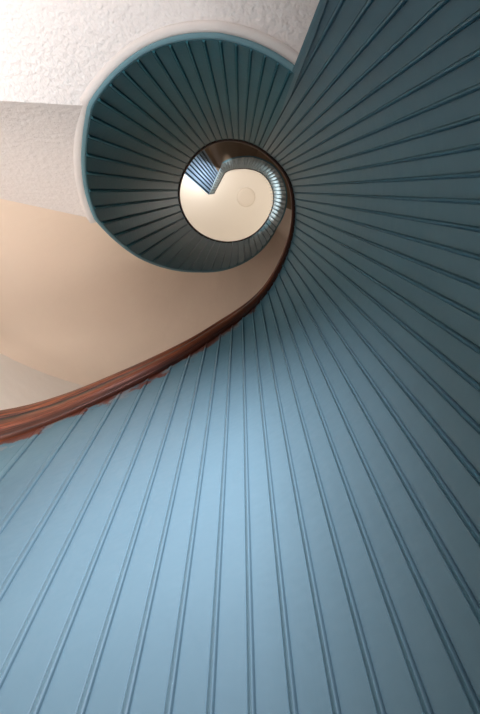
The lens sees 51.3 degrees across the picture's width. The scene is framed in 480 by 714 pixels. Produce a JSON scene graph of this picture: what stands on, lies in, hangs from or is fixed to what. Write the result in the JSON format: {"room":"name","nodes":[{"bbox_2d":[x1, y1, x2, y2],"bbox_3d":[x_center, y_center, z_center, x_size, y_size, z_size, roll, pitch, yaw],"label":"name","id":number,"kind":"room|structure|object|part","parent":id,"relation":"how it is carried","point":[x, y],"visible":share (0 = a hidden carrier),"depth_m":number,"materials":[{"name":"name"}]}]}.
{"room":"spiral staircase","nodes":[
{"label":"spiral staircase","id":0,"kind":"room"},
{"bbox_2d":[0,353,83,409],"bbox_3d":[-0.060,-0.833,2.748,1.840,8.740,1.840,0,-72,0],"label":"wall","id":1,"kind":"structure","parent":0,"point":[20,384],"depth_m":1.80,"materials":[{"name":"paint"}]},
{"bbox_2d":[0,0,479,713],"bbox_3d":[-0.060,-0.671,2.262,1.856,6.916,1.856,-10,-72,3],"label":"spiral staircase","id":2,"kind":"structure","parent":1,"relation":"attached to","point":[259,490],"depth_m":0.63,"materials":[{"name":"blue paint"}]},
{"bbox_3d":[-0.245,-0.794,3.185,1.240,5.087,0.686,-43,-77,13],"label":"handrail","id":3,"kind":"part","parent":2,"relation":"part of","materials":[{"name":"brown wood"}]},
{"bbox_3d":[-0.204,-0.518,1.109,0.620,0.572,0.209,-27,-74,9],"label":"plaster moulding","id":4,"kind":"part","parent":2,"relation":"part of","materials":[{"name":"white paint"}]},
{"bbox_3d":[-0.049,-0.744,2.455,0.727,3.276,0.659,0,-72,0],"label":"edge trim","id":5,"kind":"part","parent":2,"relation":"part of","materials":[{"name":"teal paint"}]},
{"bbox_2d":[180,169,272,240],"bbox_3d":[-0.060,-2.205,6.854,1.880,0.001,1.880,0,-72,0],"label":"ceiling","id":6,"kind":"structure","parent":0,"point":[218,216],"depth_m":6.90,"materials":[{"name":"paint"}]},
{"bbox_2d":[237,187,254,206],"bbox_3d":[0.082,-2.189,6.850,0.256,0.019,0.256,0,-72,0],"label":"recessed light","id":7,"kind":"object","parent":6,"relation":"in","point":[245,196],"visible":1,"depth_m":6.84,"materials":[{"name":"beige paint"}]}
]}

